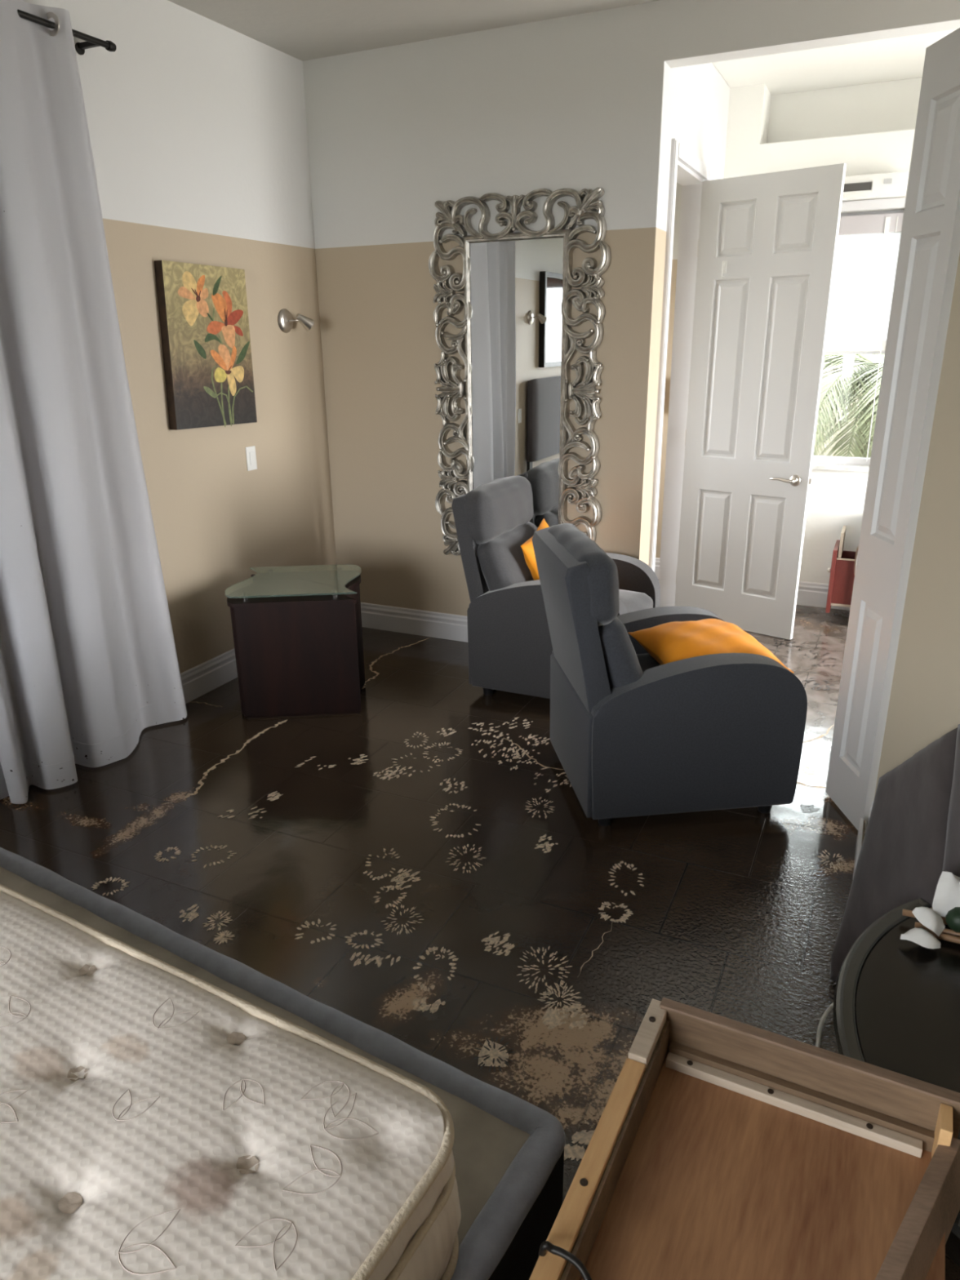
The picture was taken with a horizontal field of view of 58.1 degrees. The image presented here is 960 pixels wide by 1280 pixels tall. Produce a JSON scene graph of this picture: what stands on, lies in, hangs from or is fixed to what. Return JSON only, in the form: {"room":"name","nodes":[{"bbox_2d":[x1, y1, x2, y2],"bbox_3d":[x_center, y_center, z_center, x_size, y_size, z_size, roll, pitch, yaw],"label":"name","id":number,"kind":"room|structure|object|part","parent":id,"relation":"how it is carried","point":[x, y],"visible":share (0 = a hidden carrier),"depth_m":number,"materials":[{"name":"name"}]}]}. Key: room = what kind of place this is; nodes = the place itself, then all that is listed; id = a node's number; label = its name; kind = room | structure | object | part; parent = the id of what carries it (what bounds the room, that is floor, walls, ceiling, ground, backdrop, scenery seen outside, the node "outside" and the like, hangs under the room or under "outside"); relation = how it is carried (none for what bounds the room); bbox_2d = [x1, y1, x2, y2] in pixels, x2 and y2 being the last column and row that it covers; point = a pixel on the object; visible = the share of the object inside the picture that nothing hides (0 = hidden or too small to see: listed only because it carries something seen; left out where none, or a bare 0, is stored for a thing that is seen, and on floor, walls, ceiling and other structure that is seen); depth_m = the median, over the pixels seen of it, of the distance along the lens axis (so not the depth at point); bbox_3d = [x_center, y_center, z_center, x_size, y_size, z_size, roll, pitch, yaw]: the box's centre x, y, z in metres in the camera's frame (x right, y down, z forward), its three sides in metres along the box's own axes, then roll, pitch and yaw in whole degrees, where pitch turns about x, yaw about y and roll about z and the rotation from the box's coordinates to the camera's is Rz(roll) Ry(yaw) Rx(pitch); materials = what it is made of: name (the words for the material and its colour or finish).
{"room":"bedroom","nodes":[
{"label":"bedroom","id":0,"kind":"room"},
{"bbox_2d":[22,0,336,673],"bbox_3d":[-2.316,-0.556,2.164,0.120,3.022,6.740,8,21,24],"label":"wall","id":1,"kind":"structure","parent":0,"point":[197,124],"depth_m":4.10,"materials":[{"name":"beige paint"}]},
{"bbox_2d":[17,8,116,54],"bbox_3d":[-1.784,-2.005,2.602,0.117,0.048,1.674,8,21,24],"label":"curtain rod","id":2,"kind":"object","parent":1,"relation":"attached to","point":[91,42],"visible":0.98,"depth_m":3.19,"materials":[{"name":"black metal"}]},
{"bbox_3d":[-1.513,-2.238,3.273,0.008,0.040,0.040,8,21,24],"label":"bracket plate","id":3,"kind":"part","parent":2,"relation":"part of","materials":[{"name":"black metal"}]},
{"bbox_2d":[0,0,186,804],"bbox_3d":[-1.645,-0.786,3.136,0.162,2.778,1.269,9,21,25],"label":"curtain","id":4,"kind":"object","parent":2,"relation":"hanging from","point":[89,661],"visible":1,"depth_m":3.28,"materials":[{"name":"fabric"}]},
{"bbox_2d":[154,260,257,430],"bbox_3d":[-1.272,-1.366,4.053,0.045,0.725,0.574,8,21,24],"label":"canvas painting","id":5,"kind":"object","parent":1,"relation":"attached to","point":[203,312],"visible":1,"depth_m":4.00,"materials":[{"name":"paint"}]},
{"bbox_2d":[180,648,237,703],"bbox_3d":[-2.239,0.806,2.609,0.014,0.155,6.500,8,21,24],"label":"baseboard","id":6,"kind":"structure","parent":1,"relation":"attached to","point":[202,678],"depth_m":4.36,"materials":[{"name":"white wood"}]},
{"bbox_2d":[245,445,257,471],"bbox_3d":[-1.176,-0.935,4.454,0.010,0.120,0.072,8,21,24],"label":"switch plate","id":7,"kind":"object","parent":1,"relation":"attached to","point":[250,451],"visible":1,"depth_m":4.45,"materials":[{"name":"white plastic"}]},
{"bbox_2d":[277,308,314,333],"bbox_3d":[-0.979,-1.688,4.575,0.196,0.120,0.083,-9,21,-23],"label":"wall spotlight","id":8,"kind":"object","parent":1,"relation":"attached to","point":[285,320],"visible":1,"depth_m":4.55,"materials":[{"name":"silver metal"}]},
{"bbox_3d":[-1.019,-1.680,4.553,0.023,0.120,0.120,8,21,24],"label":"wall plate","id":9,"kind":"part","parent":8,"relation":"part of","materials":[{"name":"silver metal"}]},
{"bbox_3d":[-0.977,-1.682,4.553,0.072,0.013,0.020,-6,20,-15],"label":"arm","id":10,"kind":"part","parent":8,"relation":"part of","materials":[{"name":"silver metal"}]},
{"bbox_2d":[0,578,959,1279],"bbox_3d":[0.357,0.921,2.422,5.140,0.002,8.540,8,21,24],"label":"floor","id":11,"kind":"structure","parent":0,"point":[424,865],"depth_m":2.89,"materials":[{"name":"tile"}]},
{"bbox_2d":[0,847,565,1279],"bbox_3d":[-1.095,1.064,1.496,2.041,0.335,1.530,11,22,30],"label":"frame","id":12,"kind":"object","parent":11,"relation":"on","point":[508,1150],"visible":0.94,"depth_m":1.59,"materials":[{"name":"grey fabric"}]},
{"bbox_2d":[0,884,461,1279],"bbox_3d":[-1.259,0.871,1.161,2.043,0.289,1.543,10,22,28],"label":"mattress","id":13,"kind":"object","parent":12,"relation":"on","point":[157,1122],"visible":1,"depth_m":1.22,"materials":[{"name":"beige fabric"}]},
{"bbox_2d":[224,564,364,718],"bbox_3d":[-0.871,-0.006,4.216,0.607,0.600,0.527,-2,19,-5],"label":"side table","id":14,"kind":"object","parent":11,"relation":"on","point":[297,630],"visible":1,"depth_m":3.99,"materials":[{"name":"brown wood"}]},
{"bbox_3d":[-0.875,-0.285,4.119,0.607,0.008,0.527,-2,19,-5],"label":"glass","id":15,"kind":"part","parent":14,"relation":"part of","materials":[{"name":"green"}]},
{"bbox_2d":[451,475,660,698],"bbox_3d":[0.390,-0.259,4.267,0.875,1.017,0.676,8,21,24],"label":"recliner armchair","id":16,"kind":"object","parent":11,"relation":"on","point":[509,643],"visible":0.65,"depth_m":4.10,"materials":[{"name":"grey fabric"}]},
{"bbox_3d":[0.085,-0.068,4.485,0.022,0.400,0.650,8,21,24],"label":"panel","id":17,"kind":"part","parent":16,"relation":"part of","materials":[{"name":"grey fabric"}]},
{"bbox_3d":[0.040,0.239,4.300,0.064,0.062,0.064,8,21,24],"label":"leg","id":18,"kind":"part","parent":16,"relation":"part of","materials":[{"name":"black plastic"}]},
{"bbox_2d":[464,475,533,544],"bbox_3d":[0.095,-0.648,4.277,0.189,0.283,0.615,8,21,24],"label":"cushion","id":19,"kind":"object","parent":16,"relation":"on","point":[500,511],"depth_m":4.11,"materials":[{"name":"grey fabric"}]},
{"bbox_2d":[476,521,537,591],"bbox_3d":[0.177,-0.396,4.323,0.216,0.310,0.582,8,21,24],"label":"lumbar cushion","id":20,"kind":"object","parent":16,"relation":"on","point":[501,563],"depth_m":4.11,"materials":[{"name":"grey fabric"}]},
{"bbox_2d":[520,518,549,580],"bbox_3d":[0.347,-0.373,4.318,0.195,0.405,0.433,7,20,20],"label":"cushion","id":21,"kind":"object","parent":16,"relation":"on","point":[527,548],"visible":0.23,"depth_m":4.15,"materials":[{"name":"orange fabric"}]},
{"bbox_3d":[0.311,-0.007,4.062,0.767,0.567,0.106,8,21,24],"label":"armrest","id":22,"kind":"part","parent":16,"relation":"part of","materials":[{"name":"grey fabric"}]},
{"bbox_3d":[0.552,-0.179,4.549,0.767,0.567,0.106,8,21,24],"label":"armrest","id":23,"kind":"part","parent":16,"relation":"part of","materials":[{"name":"grey fabric"}]},
{"bbox_2d":[618,589,653,613],"bbox_3d":[0.513,-0.136,4.251,0.606,0.212,0.459,8,21,24],"label":"seat cushion","id":24,"kind":"object","parent":16,"relation":"on","point":[634,600],"depth_m":4.20,"materials":[{"name":"grey fabric"}]},
{"bbox_2d":[532,523,807,826],"bbox_3d":[0.676,0.086,3.266,0.875,1.017,0.676,-3,19,-7],"label":"recliner armchair","id":25,"kind":"object","parent":11,"relation":"on","point":[632,734],"visible":1,"depth_m":3.01,"materials":[{"name":"grey fabric"}]},
{"bbox_3d":[0.343,0.339,3.308,0.022,0.400,0.650,-3,19,-7],"label":"panel","id":26,"kind":"part","parent":25,"relation":"part of","materials":[{"name":"grey fabric"}]},
{"bbox_2d":[547,523,619,626],"bbox_3d":[0.353,-0.244,3.108,0.189,0.283,0.615,-3,19,-7],"label":"cushion","id":27,"kind":"object","parent":25,"relation":"on","point":[588,596],"depth_m":2.85,"materials":[{"name":"grey fabric"}]},
{"bbox_3d":[0.453,0.639,3.139,0.064,0.062,0.064,-3,19,-7],"label":"leg","id":28,"kind":"part","parent":25,"relation":"part of","materials":[{"name":"black plastic"}]},
{"bbox_2d":[598,616,643,687],"bbox_3d":[0.444,-0.009,3.200,0.216,0.310,0.582,-3,19,-7],"label":"lumbar cushion","id":29,"kind":"object","parent":25,"relation":"on","point":[619,665],"depth_m":2.92,"materials":[{"name":"grey fabric"}]},
{"bbox_3d":[0.685,0.152,3.594,0.767,0.567,0.106,-3,19,-7],"label":"armrest","id":30,"kind":"part","parent":25,"relation":"part of","materials":[{"name":"grey fabric"}]},
{"bbox_2d":[636,653,660,671],"bbox_3d":[0.810,0.185,3.320,0.606,0.212,0.459,-3,19,-7],"label":"seat cushion","id":31,"kind":"object","parent":25,"relation":"on","point":[646,661],"depth_m":3.33,"materials":[{"name":"grey fabric"}]},
{"bbox_3d":[0.759,0.337,3.060,0.767,0.567,0.106,-3,19,-7],"label":"armrest","id":32,"kind":"part","parent":25,"relation":"part of","materials":[{"name":"grey fabric"}]},
{"bbox_2d":[627,618,794,673],"bbox_3d":[0.860,0.045,3.267,0.451,0.192,0.448,-6,20,-14],"label":"cushion","id":33,"kind":"object","parent":25,"relation":"on","point":[670,642],"visible":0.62,"depth_m":3.20,"materials":[{"name":"orange fabric"}]},
{"bbox_3d":[1.058,0.606,3.211,0.064,0.062,0.064,-3,19,-7],"label":"leg","id":34,"kind":"part","parent":25,"relation":"part of","materials":[{"name":"black plastic"}]},
{"bbox_2d":[528,997,959,1279],"bbox_3d":[0.409,1.043,1.300,0.541,0.507,0.693,9,21,26],"label":"wooden drawer","id":35,"kind":"object","parent":11,"relation":"on","point":[721,1148],"visible":1,"depth_m":1.38,"materials":[{"name":"brown wood"}]},
{"bbox_2d":[537,1240,591,1279],"bbox_3d":[0.159,1.081,1.178,0.045,0.504,0.365,-11,22,-28],"label":"handle","id":36,"kind":"object","parent":35,"relation":"attached to","point":[545,1246],"visible":0.91,"depth_m":1.16,"materials":[{"name":"black metal"}]},
{"bbox_3d":[0.148,0.867,1.289,0.035,0.121,0.544,9,21,26],"label":"rail","id":37,"kind":"part","parent":35,"relation":"part of","materials":[{"name":"brown wood"}]},
{"bbox_3d":[0.198,1.028,1.395,0.008,0.477,0.671,9,21,26],"label":"panel","id":38,"kind":"part","parent":35,"relation":"part of","materials":[{"name":"brown wood"}]},
{"bbox_3d":[0.742,0.802,1.388,0.018,0.093,0.055,9,21,26],"label":"post","id":39,"kind":"part","parent":35,"relation":"part of","materials":[{"name":"brown wood"}]},
{"bbox_2d":[815,1002,833,1047],"bbox_3d":[0.868,1.001,2.120,0.099,0.033,0.391,5,20,15],"label":"cord","id":40,"kind":"object","parent":11,"relation":"on","point":[830,1007],"visible":0.44,"depth_m":2.18,"materials":[{"name":"white plastic"}]},
{"bbox_2d":[825,525,856,613],"bbox_3d":[2.420,-0.412,5.209,0.611,0.640,0.360,8,21,24],"label":"chair","id":41,"kind":"object","parent":11,"relation":"on","point":[842,577],"visible":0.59,"depth_m":5.20,"materials":[{"name":"red wood"}]},
{"bbox_3d":[2.179,-0.395,5.337,0.024,0.390,0.305,8,21,24],"label":"drawer","id":42,"kind":"part","parent":41,"relation":"part of","materials":[{"name":"red wood"}]},
{"bbox_3d":[2.254,-0.249,5.348,0.139,0.014,0.270,8,21,24],"label":"drawer","id":43,"kind":"part","parent":41,"relation":"part of","materials":[{"name":"beige wood"}]},
{"bbox_3d":[2.200,-0.346,5.195,0.139,0.270,0.012,8,21,24],"label":"drawer","id":44,"kind":"part","parent":41,"relation":"part of","materials":[{"name":"red wood"}]},
{"bbox_3d":[2.306,-0.422,5.409,0.139,0.270,0.012,8,21,24],"label":"drawer","id":45,"kind":"part","parent":41,"relation":"part of","materials":[{"name":"red wood"}]},
{"bbox_2d":[852,817,865,879],"bbox_3d":[1.255,0.702,2.864,0.018,0.105,0.275,8,21,24],"label":"trim strip","id":46,"kind":"object","parent":11,"relation":"on","point":[860,836],"visible":0.61,"depth_m":2.86,"materials":[{"name":"white wood"}]},
{"bbox_2d":[830,724,959,982],"bbox_3d":[1.249,0.491,2.333,0.452,0.855,1.036,8,21,24],"label":"headboard","id":47,"kind":"object","parent":11,"relation":"on","point":[912,836],"visible":0.88,"depth_m":2.38,"materials":[{"name":"grey fabric"}]},
{"bbox_2d":[833,897,959,1267],"bbox_3d":[1.204,0.975,1.684,1.000,0.366,1.160,8,21,24],"label":"round glass table","id":48,"kind":"object","parent":11,"relation":"on","point":[896,1001],"visible":0.59,"depth_m":1.79,"materials":[{"name":"grey glass"}]},
{"bbox_2d":[902,909,915,917],"bbox_3d":[1.143,0.657,1.986,0.313,0.017,0.015,6,20,20],"label":"stick","id":49,"kind":"object","parent":48,"relation":"on","point":[904,913],"visible":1,"depth_m":2.03,"materials":[{"name":"brown wood"}]},
{"bbox_2d":[900,871,959,948],"bbox_3d":[1.070,0.615,1.952,0.204,0.147,0.157,8,21,24],"label":"flower","id":50,"kind":"object","parent":48,"relation":"on","point":[946,900],"visible":1,"depth_m":1.96,"materials":[{"name":"white plant"}]},
{"bbox_3d":[1.106,0.654,1.938,0.125,0.081,0.073,18,26,42],"label":"flower","id":51,"kind":"part","parent":50,"relation":"part of","materials":[{"name":"green plant"}]},
{"bbox_2d":[914,921,959,937],"bbox_3d":[1.131,0.676,1.956,0.265,0.017,0.015,8,21,22],"label":"stick","id":52,"kind":"object","parent":48,"relation":"on","point":[917,925],"visible":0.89,"depth_m":1.98,"materials":[{"name":"brown wood"}]},
{"bbox_2d":[924,928,959,943],"bbox_3d":[1.130,0.685,1.933,0.265,0.017,0.015,8,21,24],"label":"stick","id":53,"kind":"object","parent":48,"relation":"on","point":[944,936],"visible":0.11,"depth_m":1.96,"materials":[{"name":"brown wood"}]},
{"bbox_2d":[941,916,946,924],"bbox_3d":[1.160,0.657,1.960,0.281,0.017,0.015,7,21,20],"label":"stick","id":54,"kind":"object","parent":48,"relation":"on","point":[943,918],"visible":0.02,"depth_m":1.99,"materials":[{"name":"brown wood"}]},
{"bbox_2d":[168,0,955,94],"bbox_3d":[0.347,-1.994,1.465,5.140,0.106,8.660,8,21,24],"label":"ceiling","id":55,"kind":"structure","parent":0,"point":[303,30],"depth_m":4.01,"materials":[{"name":"grey paint"}]},
{"bbox_2d":[302,0,959,616],"bbox_3d":[1.410,-1.227,3.962,5.020,3.022,0.120,8,21,24],"label":"wall","id":56,"kind":"structure","parent":0,"point":[579,102],"depth_m":4.27,"materials":[{"name":"beige paint"}]},
{"bbox_2d":[360,602,467,642],"bbox_3d":[-0.026,-0.056,5.007,1.878,0.155,0.014,8,21,24],"label":"baseboard","id":57,"kind":"structure","parent":56,"relation":"attached to","point":[393,619],"depth_m":5.16,"materials":[{"name":"white"}]},
{"bbox_2d":[428,186,610,555],"bbox_3d":[0.179,-1.283,4.442,0.952,1.837,0.055,8,21,24],"label":"ornate mirror","id":58,"kind":"object","parent":56,"relation":"attached to","point":[517,344],"visible":0.79,"depth_m":4.38,"materials":[{"name":"silver mirror"}]},
{"bbox_2d":[469,237,563,527],"bbox_3d":[0.183,-1.286,4.450,0.504,1.412,0.008,8,21,24],"label":"mirror glass","id":59,"kind":"object","parent":58,"relation":"attached to","point":[516,284],"depth_m":4.41,"materials":[{"name":"white"}]},
{"bbox_3d":[0.183,-1.286,4.449,0.572,1.480,0.038,8,21,24],"label":"frame moulding","id":60,"kind":"part","parent":58,"relation":"part of","materials":[{"name":"silver metal"}]},
{"bbox_2d":[655,182,681,558],"bbox_3d":[0.826,-1.963,6.095,1.458,3.022,0.120,8,21,24],"label":"wall","id":61,"kind":"structure","parent":0,"point":[678,190],"depth_m":5.84,"materials":[{"name":"beige paint"}]},
{"bbox_2d":[654,557,659,578],"bbox_3d":[0.814,-0.589,6.509,1.458,0.155,0.014,8,21,24],"label":"baseboard","id":62,"kind":"structure","parent":61,"relation":"attached to","point":[657,559],"depth_m":6.29,"materials":[{"name":"white"}]},
{"bbox_2d":[644,62,729,564],"bbox_3d":[1.188,-1.607,5.060,0.120,3.022,1.800,8,21,24],"label":"wall","id":63,"kind":"structure","parent":0,"point":[699,104],"depth_m":4.38,"materials":[{"name":"white paint"}]},
{"bbox_2d":[648,138,711,607],"bbox_3d":[1.038,-1.259,4.807,0.141,2.535,0.860,8,21,24],"label":"trim","id":64,"kind":"structure","parent":63,"relation":"attached to","point":[686,170],"depth_m":4.88,"materials":[{"name":"white wood"}]},
{"bbox_2d":[674,163,846,639],"bbox_3d":[1.505,-1.236,4.835,0.762,2.448,0.154,15,24,37],"label":"door","id":65,"kind":"structure","parent":63,"relation":"in","point":[767,242],"depth_m":4.76,"materials":[{"name":"white wood"}]},
{"bbox_3d":[1.671,-0.877,4.753,0.164,0.062,0.059,15,24,37],"label":"handle","id":66,"kind":"part","parent":65,"relation":"part of","materials":[{"name":"silver metal"}]},
{"bbox_2d":[723,77,922,584],"bbox_3d":[2.907,-1.616,5.028,3.022,3.022,0.400,8,21,24],"label":"wall","id":67,"kind":"structure","parent":0,"point":[836,499],"depth_m":5.01,"materials":[{"name":"white paint"}]},
{"bbox_2d":[796,581,850,610],"bbox_3d":[2.836,-0.199,5.322,3.022,0.155,0.014,8,21,24],"label":"baseboard","id":68,"kind":"structure","parent":67,"relation":"attached to","point":[811,594],"depth_m":5.61,"materials":[{"name":"white"}]},
{"bbox_2d":[811,197,906,472],"bbox_3d":[2.023,-1.796,5.213,0.990,1.500,0.140,8,21,24],"label":"window","id":69,"kind":"structure","parent":67,"relation":"in","point":[849,379],"depth_m":5.28,"materials":[{"name":"white"}]},
{"bbox_3d":[2.025,-1.099,5.453,0.930,0.027,0.130,8,21,24],"label":"sill","id":70,"kind":"part","parent":69,"relation":"part of","materials":[{"name":"stone"}]},
{"bbox_3d":[2.045,-1.799,5.260,0.800,1.345,0.004,8,21,24],"label":"pane","id":71,"kind":"part","parent":69,"relation":"part of","materials":[{"name":"clear glass"}]},
{"bbox_2d":[825,212,903,461],"bbox_3d":[2.021,-1.790,5.210,0.860,1.370,0.050,8,21,24],"label":"roller blind","id":72,"kind":"object","parent":69,"relation":"attached to","point":[868,246],"visible":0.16,"depth_m":5.01,"materials":[{"name":"white fabric"}]},
{"bbox_3d":[2.021,-1.773,5.216,0.860,0.065,0.024,8,21,24],"label":"rail","id":73,"kind":"part","parent":72,"relation":"part of","materials":[{"name":"white plastic"}]},
{"bbox_3d":[2.015,-2.390,5.003,0.860,0.100,0.045,8,21,24],"label":"head rail","id":74,"kind":"part","parent":72,"relation":"part of","materials":[{"name":"grey"}]},
{"bbox_3d":[2.334,-1.729,5.055,0.107,1.350,0.010,8,21,24],"label":"pull cord","id":75,"kind":"part","parent":72,"relation":"part of","materials":[{"name":"white plastic"}]},
{"bbox_3d":[2.005,-1.785,5.174,0.990,1.495,0.016,8,21,24],"label":"casing","id":76,"kind":"part","parent":69,"relation":"part of","materials":[{"name":"white"}]},
{"bbox_2d":[842,171,907,200],"bbox_3d":[2.066,-2.524,4.832,0.575,0.115,0.093,8,21,24],"label":"air conditioner","id":77,"kind":"object","parent":67,"relation":"in","point":[893,184],"visible":0.59,"depth_m":4.75,"materials":[{"name":"white plastic"}]},
{"bbox_3d":[2.224,-2.502,4.716,0.040,0.025,0.004,8,21,24],"label":"control panel","id":78,"kind":"part","parent":77,"relation":"part of","materials":[{"name":"grey plastic"}]},
{"bbox_2d":[873,253,959,800],"bbox_3d":[1.836,-0.343,1.409,0.120,3.022,2.567,-7,20,-19],"label":"wall","id":79,"kind":"structure","parent":0,"point":[924,706],"depth_m":2.62,"materials":[{"name":"beige paint"}]},
{"bbox_2d":[865,800,873,832],"bbox_3d":[1.789,1.019,1.859,0.014,0.155,2.567,-7,20,-19],"label":"baseboard","id":80,"kind":"structure","parent":79,"relation":"attached to","point":[870,809],"depth_m":2.99,"materials":[{"name":"white wood"}]},
{"bbox_2d":[825,27,959,833],"bbox_3d":[1.365,-0.537,2.825,0.094,2.445,0.388,-1,19,-2],"label":"door","id":81,"kind":"structure","parent":79,"relation":"in","point":[929,249],"depth_m":2.71,"materials":[{"name":"white wood"}]},
{"bbox_3d":[1.335,-0.268,3.046,0.024,0.190,0.051,-1,19,-2],"label":"edge pull","id":82,"kind":"part","parent":81,"relation":"part of","materials":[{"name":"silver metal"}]}
]}

